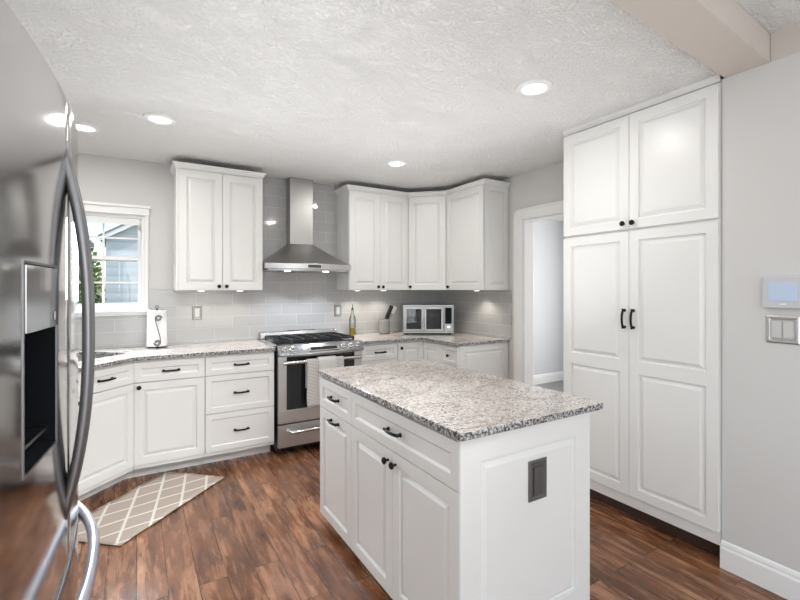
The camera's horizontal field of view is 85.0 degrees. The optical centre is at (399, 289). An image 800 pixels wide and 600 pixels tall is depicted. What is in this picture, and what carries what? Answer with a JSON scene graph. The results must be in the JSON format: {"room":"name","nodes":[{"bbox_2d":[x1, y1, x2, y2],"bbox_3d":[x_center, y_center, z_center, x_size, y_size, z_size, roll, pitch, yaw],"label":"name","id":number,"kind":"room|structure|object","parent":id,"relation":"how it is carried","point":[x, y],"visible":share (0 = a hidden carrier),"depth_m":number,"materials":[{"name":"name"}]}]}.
{"room":"kitchen","nodes":[
{"label":"kitchen","id":0,"kind":"room"},
{"bbox_2d":[78,153,399,348],"bbox_3d":[-1.321,0.128,4.275,4.296,2.540,0.120,0,0,-31],"label":"wall","id":1,"kind":"structure","parent":0,"point":[105,179],"depth_m":3.71,"materials":[{"name":"grey paint"}]},
{"bbox_2d":[78,201,150,316],"bbox_3d":[-2.436,-0.239,3.570,0.688,0.918,0.165,0,0,-31],"label":"window","id":2,"kind":"structure","parent":1,"relation":"in","point":[101,209],"depth_m":3.63,"materials":[{"name":"white paint"}]},
{"bbox_2d":[86,216,140,225],"bbox_3d":[-2.419,-0.563,3.559,0.527,0.052,0.010,0,0,-31],"label":"roller shade","id":3,"kind":"object","parent":2,"relation":"attached to","point":[93,219],"visible":0.64,"depth_m":3.59,"materials":[{"name":"white fabric"}]},
{"bbox_2d":[192,306,201,319],"bbox_3d":[-1.808,0.211,3.894,0.082,0.125,0.010,0,0,-31],"label":"electrical outlet","id":4,"kind":"object","parent":1,"relation":"attached to","point":[196,310],"visible":1,"depth_m":3.89,"materials":[{"name":"white plastic"}]},
{"bbox_2d":[195,309,198,316],"bbox_3d":[-1.807,0.211,3.892,0.036,0.073,0.005,0,0,-31],"label":"receptacle","id":5,"kind":"object","parent":4,"relation":"attached to","point":[196,310],"depth_m":3.89,"materials":[{"name":"grey plastic"}]},
{"bbox_2d":[170,161,265,289],"bbox_3d":[-1.589,-0.510,3.831,0.740,1.043,0.359,0,0,-31],"label":"upper cabinet","id":6,"kind":"object","parent":1,"relation":"attached to","point":[218,211],"visible":1,"depth_m":3.69,"materials":[{"name":"white paint"}]},
{"bbox_2d":[78,177,436,349],"bbox_3d":[-1.288,-0.241,4.220,4.056,1.679,0.008,0,0,-31],"label":"backsplash","id":7,"kind":"structure","parent":1,"relation":"attached to","point":[287,300],"depth_m":4.26,"materials":[{"name":"tile"}]},
{"bbox_2d":[263,177,350,272],"bbox_3d":[-0.902,-0.621,4.167,0.824,0.919,0.480,0,0,-31],"label":"range hood","id":8,"kind":"object","parent":1,"relation":"attached to","point":[299,254],"visible":0.95,"depth_m":4.22,"materials":[{"name":"silver metal"}]},
{"bbox_2d":[334,305,341,316],"bbox_3d":[-0.652,0.226,4.592,0.082,0.125,0.010,0,0,-31],"label":"electrical outlet","id":9,"kind":"object","parent":1,"relation":"attached to","point":[337,308],"visible":1,"depth_m":4.59,"materials":[{"name":"white plastic"}]},
{"bbox_2d":[334,184,407,289],"bbox_3d":[-0.292,-0.510,4.614,0.723,1.043,0.359,0,0,-31],"label":"upper cabinet","id":10,"kind":"object","parent":1,"relation":"attached to","point":[372,223],"visible":1,"depth_m":4.47,"materials":[{"name":"white paint"}]},
{"bbox_2d":[408,190,446,289],"bbox_3d":[0.338,-0.510,4.843,0.626,1.043,0.619,0,0,-31],"label":"upper cabinet","id":11,"kind":"object","parent":1,"relation":"attached to","point":[427,209],"visible":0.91,"depth_m":4.62,"materials":[{"name":"white paint"}]},
{"bbox_2d":[5,0,723,191],"bbox_3d":[-0.399,-1.112,2.747,4.056,0.060,3.451,0,0,-31],"label":"ceiling","id":12,"kind":"structure","parent":0,"point":[325,92],"depth_m":2.21,"materials":[{"name":"white paint"}]},
{"bbox_2d":[75,121,99,132],"bbox_3d":[-2.102,-1.073,2.901,0.184,0.016,0.184,0,0,-31],"label":"recessed light","id":13,"kind":"object","parent":12,"relation":"in","point":[81,126],"visible":0.68,"depth_m":2.90,"materials":[{"name":"white paint"}]},
{"bbox_2d":[76,125,94,130],"bbox_3d":[-2.102,-1.074,2.901,0.120,0.003,0.120,0,0,-31],"label":"diffuser","id":14,"kind":"object","parent":13,"relation":"attached to","point":[79,127],"depth_m":2.90,"materials":[{"name":"white plastic"}]},
{"bbox_2d":[143,112,175,124],"bbox_3d":[-1.517,-1.073,2.760,0.184,0.016,0.184,0,0,-31],"label":"recessed light","id":15,"kind":"object","parent":12,"relation":"in","point":[153,117],"visible":1,"depth_m":2.75,"materials":[{"name":"white paint"}]},
{"bbox_2d":[149,116,169,122],"bbox_3d":[-1.517,-1.074,2.760,0.120,0.003,0.120,0,0,-31],"label":"diffuser","id":16,"kind":"object","parent":15,"relation":"attached to","point":[153,119],"depth_m":2.76,"materials":[{"name":"white"}]},
{"bbox_2d":[386,159,407,166],"bbox_3d":[-0.027,-1.073,3.733,0.184,0.016,0.184,0,0,-31],"label":"recessed light","id":17,"kind":"object","parent":12,"relation":"in","point":[396,162],"visible":1,"depth_m":3.71,"materials":[{"name":"white paint"}]},
{"bbox_2d":[390,162,403,165],"bbox_3d":[-0.027,-1.074,3.733,0.120,0.003,0.120,0,0,-31],"label":"diffuser","id":18,"kind":"object","parent":17,"relation":"attached to","point":[391,163],"depth_m":3.74,"materials":[{"name":"white"}]},
{"bbox_2d":[516,78,551,95],"bbox_3d":[0.716,-1.073,2.332,0.184,0.016,0.184,0,0,-31],"label":"recessed light","id":19,"kind":"object","parent":12,"relation":"in","point":[537,86],"visible":1,"depth_m":2.32,"materials":[{"name":"white paint"}]},
{"bbox_2d":[522,84,545,92],"bbox_3d":[0.716,-1.074,2.332,0.120,0.003,0.120,0,0,-31],"label":"diffuser","id":20,"kind":"object","parent":19,"relation":"attached to","point":[528,88],"depth_m":2.34,"materials":[{"name":"white"}]},
{"bbox_2d":[78,380,786,599],"bbox_3d":[1.946,1.423,1.934,7.470,0.050,7.900,0,0,-31],"label":"floor","id":21,"kind":"structure","parent":0,"point":[260,532],"depth_m":2.31,"materials":[{"name":"brown wood"}]},
{"bbox_2d":[0,0,99,599],"bbox_3d":[-1.012,0.504,0.738,0.829,1.783,0.920,0,0,-31],"label":"refrigerator","id":22,"kind":"object","parent":21,"relation":"on","point":[44,232],"visible":1,"depth_m":0.72,"materials":[{"name":"grey metal"}]},
{"bbox_2d":[78,355,133,500],"bbox_3d":[-2.372,0.957,3.000,0.931,0.881,0.970,0,0,-31],"label":"base cabinet","id":23,"kind":"object","parent":21,"relation":"on","point":[109,453],"visible":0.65,"depth_m":2.94,"materials":[{"name":"white paint"}]},
{"bbox_2d":[78,340,275,371],"bbox_3d":[-1.933,0.499,3.244,1.937,0.030,0.992,0,0,-31],"label":"countertop","id":24,"kind":"structure","parent":23,"relation":"on","point":[116,356],"depth_m":3.43,"materials":[{"name":"stone"}]},
{"bbox_2d":[78,355,107,360],"bbox_3d":[-2.332,0.615,3.031,0.410,0.198,0.690,0,0,14],"label":"sink","id":25,"kind":"object","parent":24,"relation":"in","point":[96,356],"visible":0.02,"depth_m":3.36,"materials":[{"name":"silver metal"}]},
{"bbox_2d":[150,305,164,347],"bbox_3d":[-2.016,0.309,3.624,0.150,0.350,0.162,0,0,-34],"label":"paper towel holder","id":26,"kind":"object","parent":24,"relation":"on","point":[159,319],"visible":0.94,"depth_m":3.56,"materials":[{"name":"black metal"}]},
{"bbox_2d":[146,310,166,346],"bbox_3d":[-2.019,0.325,3.628,0.152,0.292,0.152,0,0,-34],"label":"paper towel roll","id":27,"kind":"object","parent":26,"relation":"on","point":[152,331],"visible":0.94,"depth_m":3.57,"materials":[{"name":"white paper"}]},
{"bbox_2d":[78,471,224,545],"bbox_3d":[-1.640,1.389,2.833,0.496,0.007,0.928,0,0,13],"label":"rug","id":28,"kind":"object","parent":21,"relation":"on","point":[124,517],"visible":0.89,"depth_m":2.80,"materials":[{"name":"beige fabric"}]},
{"bbox_2d":[133,356,204,476],"bbox_3d":[-1.855,0.957,3.493,0.470,0.881,0.660,0,0,-31],"label":"base cabinet","id":29,"kind":"object","parent":21,"relation":"on","point":[169,394],"visible":0.93,"depth_m":3.25,"materials":[{"name":"white paint"}]},
{"bbox_2d":[203,351,273,463],"bbox_3d":[-1.425,0.957,3.753,0.532,0.881,0.660,0,0,-31],"label":"base cabinet","id":30,"kind":"object","parent":21,"relation":"on","point":[239,388],"visible":0.96,"depth_m":3.50,"materials":[{"name":"white paint"}]},
{"bbox_2d":[257,328,363,454],"bbox_3d":[-0.833,0.902,4.057,0.798,0.990,0.734,0,0,-31],"label":"range","id":31,"kind":"object","parent":21,"relation":"on","point":[295,424],"visible":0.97,"depth_m":3.71,"materials":[{"name":"silver metal"}]},
{"bbox_2d":[257,338,356,347],"bbox_3d":[-0.868,0.488,4.115,0.798,0.027,0.598,0,0,-31],"label":"cooktop","id":32,"kind":"object","parent":31,"relation":"in","point":[268,341],"depth_m":3.94,"materials":[{"name":"silver metal"}]},
{"bbox_2d":[305,356,343,407],"bbox_3d":[-0.645,0.793,3.764,0.340,0.410,0.048,0,0,-31],"label":"dish towel","id":33,"kind":"object","parent":31,"relation":"hanging from","point":[312,365],"visible":0.52,"depth_m":3.69,"materials":[{"name":"white fabric"}]},
{"bbox_2d":[317,355,336,398],"bbox_3d":[-0.635,0.753,3.770,0.165,0.350,0.068,0,0,-31],"label":"dish towel","id":34,"kind":"object","parent":31,"relation":"hanging from","point":[325,362],"visible":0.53,"depth_m":3.74,"materials":[{"name":"white fabric"}]},
{"bbox_2d":[361,342,397,364],"bbox_3d":[-0.343,0.957,4.405,0.395,0.881,0.660,0,0,-31],"label":"base cabinet","id":35,"kind":"object","parent":21,"relation":"on","point":[380,352],"visible":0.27,"depth_m":4.15,"materials":[{"name":"white paint"}]},
{"bbox_2d":[397,340,442,362],"bbox_3d":[0.290,0.957,4.632,0.920,0.881,0.927,0,0,-31],"label":"base cabinet","id":36,"kind":"object","parent":21,"relation":"on","point":[421,349],"visible":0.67,"depth_m":4.32,"materials":[{"name":"white paint"}]},
{"bbox_2d":[352,331,508,345],"bbox_3d":[0.190,0.499,4.407,1.312,0.030,1.196,0,0,-31],"label":"countertop","id":37,"kind":"structure","parent":36,"relation":"on","point":[456,338],"depth_m":4.28,"materials":[{"name":"stone"}]},
{"bbox_2d":[349,304,355,334],"bbox_3d":[-0.500,0.321,4.592,0.066,0.325,0.066,0,0,-31],"label":"oil bottle","id":38,"kind":"object","parent":37,"relation":"on","point":[352,331],"visible":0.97,"depth_m":4.60,"materials":[{"name":"clear glass"}]},
{"bbox_2d":[379,319,389,333],"bbox_3d":[-0.170,0.406,4.733,0.123,0.156,0.123,0,0,-31],"label":"utensil crock","id":39,"kind":"object","parent":37,"relation":"on","point":[384,325],"visible":1,"depth_m":4.68,"materials":[{"name":"grey ceramic"}]},
{"bbox_2d":[385,305,392,319],"bbox_3d":[-0.146,0.323,4.767,0.182,0.294,0.030,0,0,-43],"label":"kitchen knife","id":40,"kind":"object","parent":39,"relation":"in","point":[390,308],"visible":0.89,"depth_m":4.78,"materials":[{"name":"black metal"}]},
{"bbox_2d":[389,306,396,318],"bbox_3d":[-0.114,0.325,4.794,0.209,0.285,0.010,0,0,-41],"label":"spatula","id":41,"kind":"object","parent":39,"relation":"in","point":[394,307],"visible":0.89,"depth_m":4.83,"materials":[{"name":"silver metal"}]},
{"bbox_2d":[403,304,453,333],"bbox_3d":[0.300,0.326,4.757,0.540,0.315,0.332,0,0,0],"label":"microwave","id":42,"kind":"object","parent":37,"relation":"on","point":[417,318],"visible":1,"depth_m":4.63,"materials":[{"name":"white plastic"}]},
{"bbox_2d":[320,377,589,599],"bbox_3d":[0.150,0.957,2.232,0.738,0.881,1.343,0,0,-31],"label":"kitchen island","id":43,"kind":"object","parent":21,"relation":"on","point":[431,514],"visible":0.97,"depth_m":1.74,"materials":[{"name":"white paint"}]},
{"bbox_2d":[318,359,602,441],"bbox_3d":[0.187,0.499,2.251,0.786,0.030,1.369,0,0,-31],"label":"island countertop","id":44,"kind":"structure","parent":43,"relation":"on","point":[462,404],"depth_m":1.95,"materials":[{"name":"stone"}]},
{"bbox_2d":[534,465,543,494],"bbox_3d":[0.534,0.735,1.683,0.052,0.103,0.005,0,0,-31],"label":"receptacle","id":45,"kind":"object","parent":43,"relation":"attached to","point":[538,469],"depth_m":1.68,"materials":[{"name":"grey plastic"}]},
{"bbox_2d":[441,342,507,378],"bbox_3d":[0.709,0.957,4.193,0.657,0.881,0.254,0,0,-31],"label":"base cabinet","id":46,"kind":"object","parent":21,"relation":"on","point":[491,359],"visible":0.3,"depth_m":4.09,"materials":[{"name":"white paint"}]},
{"bbox_2d":[563,74,720,555],"bbox_3d":[1.598,0.153,2.747,0.630,2.487,0.948,0,0,-31],"label":"pantry cabinet","id":47,"kind":"object","parent":21,"relation":"on","point":[642,241],"visible":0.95,"depth_m":2.48,"materials":[{"name":"white paint"}]},
{"bbox_2d":[460,162,563,379],"bbox_3d":[1.359,0.128,3.876,0.120,2.540,3.333,0,0,-31],"label":"wall","id":48,"kind":"structure","parent":0,"point":[545,185],"depth_m":4.07,"materials":[{"name":"grey paint"}]},
{"bbox_2d":[437,290,511,338],"bbox_3d":[0.763,0.244,4.737,0.008,0.477,1.224,0,0,-31],"label":"backsplash","id":49,"kind":"structure","parent":48,"relation":"attached to","point":[482,312],"depth_m":4.58,"materials":[{"name":"tile"}]},
{"bbox_2d":[446,178,509,289],"bbox_3d":[0.761,-0.510,4.398,0.359,1.043,0.602,0,0,-31],"label":"upper cabinet","id":50,"kind":"object","parent":48,"relation":"attached to","point":[476,211],"visible":1,"depth_m":4.22,"materials":[{"name":"white paint"}]},
{"bbox_2d":[514,200,563,384],"bbox_3d":[1.410,0.323,3.771,0.148,2.150,1.016,0,0,-31],"label":"trim","id":51,"kind":"structure","parent":48,"relation":"attached to","point":[524,219],"depth_m":4.11,"materials":[{"name":"white paint"}]},
{"bbox_2d":[534,220,564,374],"bbox_3d":[1.785,0.178,6.357,3.174,2.440,0.120,0,0,-31],"label":"wall","id":52,"kind":"structure","parent":0,"point":[548,234],"depth_m":6.55,"materials":[{"name":"grey paint"}]},
{"bbox_2d":[534,371,562,384],"bbox_3d":[1.778,1.329,6.273,3.054,0.137,0.016,0,0,-31],"label":"baseboard","id":53,"kind":"structure","parent":52,"relation":"attached to","point":[555,376],"depth_m":6.53,"materials":[{"name":"white paint"}]},
{"bbox_2d":[547,217,563,220],"bbox_3d":[2.674,-1.072,4.884,3.174,0.060,3.600,0,0,-31],"label":"ceiling","id":54,"kind":"structure","parent":0,"point":[559,218],"depth_m":6.54,"materials":[{"name":"white paint"}]},
{"bbox_2d":[610,0,770,77],"bbox_3d":[0.479,-1.147,1.292,4.069,0.180,0.210,0,0,-34],"label":"ceiling beam","id":55,"kind":"structure","parent":0,"point":[720,34],"depth_m":1.81,"materials":[{"name":"beige paint"}]},
{"bbox_2d":[721,52,799,572],"bbox_3d":[2.967,0.171,0.534,0.580,2.455,4.248,0,0,-31],"label":"wall","id":56,"kind":"structure","parent":0,"point":[760,105],"depth_m":2.08,"materials":[{"name":"grey paint"}]},
{"bbox_2d":[720,539,799,599],"bbox_3d":[2.709,1.329,0.384,0.016,0.137,4.238,0,0,-31],"label":"baseboard","id":57,"kind":"structure","parent":56,"relation":"attached to","point":[783,581],"depth_m":2.05,"materials":[{"name":"white paint"}]},
{"bbox_2d":[762,276,799,308],"bbox_3d":[1.740,0.015,1.978,0.028,0.148,0.156,0,0,-31],"label":"thermostat","id":58,"kind":"object","parent":56,"relation":"attached to","point":[778,292],"visible":1,"depth_m":1.98,"materials":[{"name":"grey plastic"}]},
{"bbox_2d":[766,315,799,344],"bbox_3d":[1.744,0.185,1.990,0.009,0.127,0.125,0,0,-31],"label":"light switch","id":59,"kind":"object","parent":56,"relation":"attached to","point":[779,329],"visible":1,"depth_m":1.99,"materials":[{"name":"white plastic"}]},
{"bbox_2d":[735,0,799,33],"bbox_3d":[1.282,-1.217,-0.599,3.476,0.060,4.050,0,0,-31],"label":"ceiling","id":60,"kind":"structure","parent":0,"point":[773,16],"depth_m":1.88,"materials":[{"name":"white paint"}]},
{"bbox_2d":[771,22,799,61],"bbox_3d":[3.018,-1.152,0.449,0.580,0.190,4.049,0,0,-31],"label":"wall","id":61,"kind":"structure","parent":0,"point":[785,42],"depth_m":1.99,"materials":[{"name":"beige paint"}]},
{"label":"outside","id":62,"kind":"structure","parent":0,"visible":0},
{"bbox_3d":[-8.104,1.673,15.364,26.000,0.050,25.317,0,0,-31],"label":"lawn","id":63,"kind":"structure","parent":62,"visible":0},
{"bbox_2d":[78,240,106,303],"bbox_3d":[-5.683,0.330,7.789,0.767,2.637,0.768,0,0,-31],"label":"shrub","id":64,"kind":"object","parent":63,"relation":"on","point":[98,298],"visible":0.06,"depth_m":7.86,"materials":[{"name":"green plant"}]},
{"bbox_2d":[98,224,137,302],"bbox_3d":[-4.984,-0.872,13.870,7.280,5.040,5.300,0,0,-31],"label":"neighbor house","id":65,"kind":"structure","parent":63,"relation":"on","point":[116,271],"depth_m":10.12,"materials":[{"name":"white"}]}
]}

